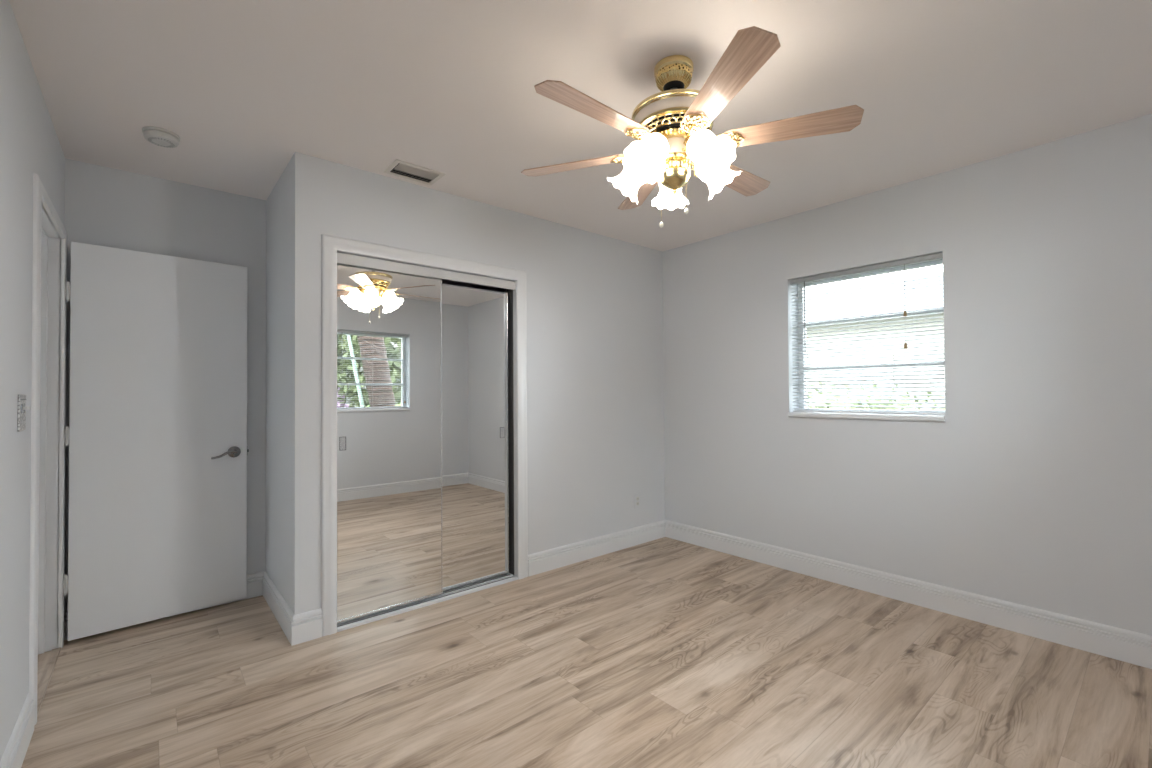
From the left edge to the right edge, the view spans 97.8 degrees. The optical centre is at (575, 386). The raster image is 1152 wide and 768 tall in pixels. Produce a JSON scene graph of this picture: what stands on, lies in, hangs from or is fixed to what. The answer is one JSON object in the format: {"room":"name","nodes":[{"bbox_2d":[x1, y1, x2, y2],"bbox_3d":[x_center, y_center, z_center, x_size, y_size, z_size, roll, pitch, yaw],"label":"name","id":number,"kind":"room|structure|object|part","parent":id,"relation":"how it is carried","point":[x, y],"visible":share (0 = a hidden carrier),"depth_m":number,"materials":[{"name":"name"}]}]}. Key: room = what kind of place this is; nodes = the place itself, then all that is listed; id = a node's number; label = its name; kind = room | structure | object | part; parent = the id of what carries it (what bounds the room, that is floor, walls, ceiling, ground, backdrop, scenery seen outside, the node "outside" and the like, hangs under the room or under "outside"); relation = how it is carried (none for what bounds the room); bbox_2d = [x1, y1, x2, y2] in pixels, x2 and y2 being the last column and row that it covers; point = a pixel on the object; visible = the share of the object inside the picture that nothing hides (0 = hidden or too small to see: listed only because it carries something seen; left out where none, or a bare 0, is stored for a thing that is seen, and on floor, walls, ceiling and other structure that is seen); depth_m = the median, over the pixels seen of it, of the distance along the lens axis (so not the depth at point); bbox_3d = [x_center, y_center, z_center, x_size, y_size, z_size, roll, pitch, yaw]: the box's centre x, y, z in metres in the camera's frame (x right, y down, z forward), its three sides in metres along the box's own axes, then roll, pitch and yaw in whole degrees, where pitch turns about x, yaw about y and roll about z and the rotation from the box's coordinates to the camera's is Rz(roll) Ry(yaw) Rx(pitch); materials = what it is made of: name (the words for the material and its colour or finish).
{"room":"empty bedroom","nodes":[
{"label":"empty bedroom","id":0,"kind":"room"},
{"bbox_2d":[0,0,64,760],"bbox_3d":[-1.299,0.024,0.923,0.120,2.440,4.158,0,-1,-40],"label":"wall","id":1,"kind":"structure","parent":0,"point":[29,142],"depth_m":1.65,"materials":[{"name":"paint"}]},
{"bbox_2d":[17,394,29,431],"bbox_3d":[-1.875,0.089,1.712,0.020,0.124,0.108,0,-1,-40],"label":"light switch","id":2,"kind":"object","parent":1,"relation":"attached to","point":[21,414],"visible":1,"depth_m":1.69,"materials":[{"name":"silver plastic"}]},
{"bbox_3d":[-1.881,0.089,1.708,0.006,0.124,0.108,0,-1,-40],"label":"plate","id":3,"kind":"part","parent":2,"relation":"part of","materials":[{"name":"white plastic"}]},
{"bbox_2d":[29,173,66,725],"bbox_3d":[-2.329,0.238,2.151,0.136,2.060,0.849,0,-1,-40],"label":"door frame","id":4,"kind":"structure","parent":1,"relation":"attached to","point":[50,240],"depth_m":2.42,"materials":[{"name":"paint"}]},
{"bbox_2d":[64,158,265,610],"bbox_3d":[-1.269,0.064,3.750,3.820,2.440,0.120,0,-1,-40],"label":"wall","id":5,"kind":"structure","parent":0,"point":[105,206],"depth_m":2.91,"materials":[{"name":"paint"}]},
{"bbox_2d":[63,242,248,640],"bbox_3d":[-2.229,0.268,2.738,0.778,1.973,0.083,0,-1,-44],"label":"door","id":6,"kind":"structure","parent":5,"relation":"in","point":[156,433],"depth_m":2.71,"materials":[{"name":"paint"}]},
{"bbox_3d":[-2.020,0.392,2.895,0.128,0.042,0.020,0,-1,-44],"label":"lever","id":7,"kind":"part","parent":6,"relation":"part of","materials":[{"name":"silver metal"}]},
{"bbox_3d":[-1.996,0.384,2.944,0.066,0.066,0.036,0,-1,-44],"label":"handle","id":8,"kind":"part","parent":6,"relation":"part of","materials":[{"name":"silver metal"}]},
{"bbox_2d":[265,161,289,605],"bbox_3d":[-1.657,0.054,2.884,0.100,2.440,0.700,0,-1,-40],"label":"wall","id":9,"kind":"structure","parent":0,"point":[277,522],"depth_m":2.81,"materials":[{"name":"paint"}]},
{"bbox_2d":[442,279,503,291],"bbox_3d":[-0.738,0.064,3.977,2.716,2.440,0.020,0,-1,-40],"label":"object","id":10,"kind":"structure","parent":0,"point":[444,281],"depth_m":3.92,"materials":[{"name":"paint"}]},
{"bbox_2d":[289,152,664,614],"bbox_3d":[-0.356,0.054,3.449,2.816,2.440,0.120,0,-1,-40],"label":"wall","id":11,"kind":"structure","parent":0,"point":[595,367],"depth_m":3.51,"materials":[{"name":"paint"}]},
{"bbox_2d":[321,234,527,635],"bbox_3d":[-0.847,0.246,3.018,1.270,2.049,0.138,0,-1,-40],"label":"door frame","id":12,"kind":"structure","parent":11,"relation":"attached to","point":[330,245],"depth_m":2.64,"materials":[{"name":"paint"}]},
{"bbox_2d":[337,252,517,631],"bbox_3d":[-0.850,0.284,3.012,1.112,1.972,0.126,0,-1,-40],"label":"door track","id":13,"kind":"object","parent":11,"relation":"attached to","point":[342,258],"visible":0.71,"depth_m":3.12,"materials":[{"name":"metal"}]},
{"bbox_2d":[337,263,442,622],"bbox_3d":[-1.036,0.292,2.837,0.596,1.895,0.024,0,-1,-40],"label":"door","id":14,"kind":"structure","parent":13,"relation":"attached to","point":[389,323],"depth_m":2.81,"materials":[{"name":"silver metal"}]},
{"bbox_2d":[340,437,345,449],"bbox_3d":[-1.231,0.302,2.659,0.027,0.066,0.001,0,-1,-40],"label":"door handle","id":15,"kind":"object","parent":14,"relation":"on","point":[342,439],"depth_m":2.66,"materials":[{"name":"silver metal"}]},
{"bbox_2d":[442,284,508,590],"bbox_3d":[-0.665,0.306,3.203,0.547,1.872,0.024,0,-1,-40],"label":"door","id":16,"kind":"structure","parent":13,"relation":"attached to","point":[475,422],"depth_m":3.21,"materials":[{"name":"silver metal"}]},
{"bbox_2d":[501,428,503,437],"bbox_3d":[-0.488,0.307,3.341,0.027,0.066,0.001,0,-1,-40],"label":"door handle","id":17,"kind":"object","parent":16,"relation":"on","point":[502,429],"depth_m":3.34,"materials":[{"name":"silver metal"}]},
{"bbox_2d":[634,493,640,508],"bbox_3d":[0.502,0.929,4.074,0.070,0.116,0.008,0,-1,-40],"label":"wall outlet","id":18,"kind":"object","parent":11,"relation":"attached to","point":[636,496],"visible":1,"depth_m":4.07,"materials":[{"name":"paint"}]},
{"bbox_2d":[9,0,1151,251],"bbox_3d":[-0.440,-1.237,1.983,5.350,0.100,5.128,0,-1,-40],"label":"ceiling","id":19,"kind":"structure","parent":0,"point":[447,87],"depth_m":1.98,"materials":[{"name":"paint"}]},
{"bbox_2d":[142,126,179,147],"bbox_3d":[-1.921,-1.150,2.332,0.138,0.044,0.138,0,-1,-40],"label":"smoke detector","id":20,"kind":"object","parent":19,"relation":"attached to","point":[162,137],"visible":1,"depth_m":2.30,"materials":[{"name":"white plastic"}]},
{"bbox_2d":[383,159,445,184],"bbox_3d":[-0.882,-1.167,2.756,0.276,0.010,0.192,0,-1,-40],"label":"ceiling vent","id":21,"kind":"object","parent":19,"relation":"in","point":[399,168],"visible":1,"depth_m":2.75,"materials":[{"name":"metal"}]},
{"bbox_2d":[521,26,863,227],"bbox_3d":[0.369,-0.891,1.875,1.101,0.606,1.236,0,-1,-10],"label":"ceiling fan","id":22,"kind":"object","parent":19,"relation":"hanging from","point":[673,126],"visible":1,"depth_m":1.75,"materials":[{"name":"brown wood"}]},
{"bbox_3d":[-0.007,-0.882,2.010,0.438,0.005,0.122,-1,11,20],"label":"blade","id":23,"kind":"part","parent":22,"relation":"part of","materials":[{"name":"brown wood"}]},
{"bbox_3d":[0.064,-0.889,1.617,0.438,0.005,0.122,0,11,-40],"label":"blade","id":24,"kind":"part","parent":22,"relation":"part of","materials":[{"name":"brown wood"}]},
{"bbox_3d":[0.224,-0.812,1.938,0.157,0.141,0.151,44,16,18],"label":"lamp shade","id":25,"kind":"part","parent":22,"relation":"part of","materials":[{"name":"white glass"}]},
{"bbox_3d":[0.298,-0.881,2.268,0.122,0.005,0.438,-12,1,-10],"label":"blade","id":26,"kind":"part","parent":22,"relation":"part of","materials":[{"name":"brown wood"}]},
{"bbox_3d":[0.263,-0.815,1.755,0.151,0.141,0.157,-1,-43,42],"label":"lamp shade","id":27,"kind":"part","parent":22,"relation":"part of","materials":[{"name":"white glass"}]},
{"bbox_3d":[0.385,-0.811,2.032,0.151,0.141,0.157,0,41,6],"label":"lamp shade","id":28,"kind":"part","parent":22,"relation":"part of","materials":[{"name":"white glass"}]},
{"bbox_3d":[0.409,-0.845,1.806,0.012,0.115,0.074,0,-1,-30],"label":"lamp arm","id":29,"kind":"part","parent":22,"relation":"part of","materials":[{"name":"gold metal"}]},
{"bbox_3d":[0.446,-0.844,1.891,0.074,0.115,0.012,0,-1,-12],"label":"lamp arm","id":30,"kind":"part","parent":22,"relation":"part of","materials":[{"name":"gold metal"}]},
{"bbox_3d":[0.450,-0.816,1.736,0.151,0.141,0.157,0,-43,-30],"label":"lamp shade","id":31,"kind":"part","parent":22,"relation":"part of","materials":[{"name":"white glass"}]},
{"bbox_3d":[0.525,-0.814,1.908,0.157,0.141,0.151,-43,8,-10],"label":"lamp shade","id":32,"kind":"part","parent":22,"relation":"part of","materials":[{"name":"white glass"}]},
{"bbox_3d":[0.440,-0.893,1.482,0.122,0.005,0.438,12,-3,-10],"label":"blade","id":33,"kind":"part","parent":22,"relation":"part of","materials":[{"name":"brown wood"}]},
{"bbox_3d":[0.673,-0.885,2.133,0.438,0.005,0.122,0,-13,-40],"label":"blade","id":34,"kind":"part","parent":22,"relation":"part of","materials":[{"name":"brown wood"}]},
{"bbox_3d":[0.744,-0.891,1.740,0.438,0.005,0.122,-1,-13,20],"label":"blade","id":35,"kind":"part","parent":22,"relation":"part of","materials":[{"name":"brown wood"}]},
{"bbox_2d":[21,537,1151,767],"bbox_3d":[-0.561,1.278,1.916,5.100,0.050,4.758,0,-1,-40],"label":"floor","id":36,"kind":"structure","parent":0,"point":[665,652],"depth_m":2.10,"materials":[{"name":"brown wood"}]},
{"bbox_2d":[37,647,60,715],"bbox_3d":[-2.282,1.265,2.163,0.032,0.006,0.715,0,-1,-40],"label":"threshold","id":37,"kind":"object","parent":36,"relation":"on","point":[46,676],"visible":0.58,"depth_m":2.19,"materials":[{"name":"brown wood"}]},
{"bbox_2d":[662,113,1151,635],"bbox_3d":[1.687,0.039,3.386,0.220,2.440,4.498,0,-1,-40],"label":"wall","id":38,"kind":"structure","parent":0,"point":[1033,489],"depth_m":2.70,"materials":[{"name":"paint"}]},
{"bbox_2d":[0,520,1151,767],"bbox_3d":[0.167,1.181,2.141,3.700,0.140,4.158,0,-1,-40],"label":"baseboard","id":39,"kind":"structure","parent":38,"relation":"attached to","point":[1128,646],"depth_m":2.80,"materials":[{"name":"paint"}]},
{"bbox_2d":[788,258,944,421],"bbox_3d":[1.825,-0.272,3.189,0.217,0.951,0.890,0,-1,-40],"label":"window","id":40,"kind":"structure","parent":38,"relation":"in","point":[938,418],"depth_m":3.22,"materials":[{"name":"paint"}]},
{"bbox_3d":[1.808,0.187,3.166,0.166,0.032,0.889,0,-1,-40],"label":"sill","id":41,"kind":"part","parent":40,"relation":"part of","materials":[{"name":"paint"}]},
{"bbox_2d":[790,253,944,414],"bbox_3d":[1.783,-0.287,3.154,0.044,0.913,0.880,0,-1,-40],"label":"window blind","id":42,"kind":"object","parent":40,"relation":"attached to","point":[934,257],"visible":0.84,"depth_m":3.10,"materials":[{"name":"white plastic"}]},
{"bbox_3d":[1.775,-0.280,3.176,0.027,0.875,0.635,0,-1,-40],"label":"ladder cord","id":43,"kind":"part","parent":42,"relation":"part of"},
{"bbox_3d":[1.792,0.163,3.152,0.024,0.012,0.872,0,-1,-40],"label":"rail","id":44,"kind":"part","parent":42,"relation":"part of","materials":[{"name":"white plastic"}]},
{"bbox_3d":[1.937,-0.487,2.955,0.003,0.470,0.006,0,-1,-40],"label":"lift cord","id":45,"kind":"part","parent":42,"relation":"part of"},
{"label":"outside","id":46,"kind":"structure","parent":0,"visible":0},
{"bbox_3d":[2.060,1.548,2.766,28.000,0.100,28.000,0,-1,-40],"label":"lawn","id":47,"kind":"structure","parent":46,"visible":0},
{"bbox_2d":[806,272,944,410],"bbox_3d":[9.088,-0.535,10.727,7.200,4.200,12.200,0,-1,-40],"label":"house","id":48,"kind":"structure","parent":47,"relation":"on","point":[941,273],"depth_m":9.99,"materials":[{"name":"paint"}]},
{"bbox_3d":[5.678,-0.072,10.057,0.004,0.980,1.080,0,-1,-40],"label":"pane","id":49,"kind":"part","parent":48,"relation":"part of","materials":[{"name":"clear glass"}]},
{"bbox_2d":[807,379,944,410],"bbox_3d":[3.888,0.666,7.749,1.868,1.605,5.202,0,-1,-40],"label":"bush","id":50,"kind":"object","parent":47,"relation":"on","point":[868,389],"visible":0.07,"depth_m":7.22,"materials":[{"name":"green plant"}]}
]}

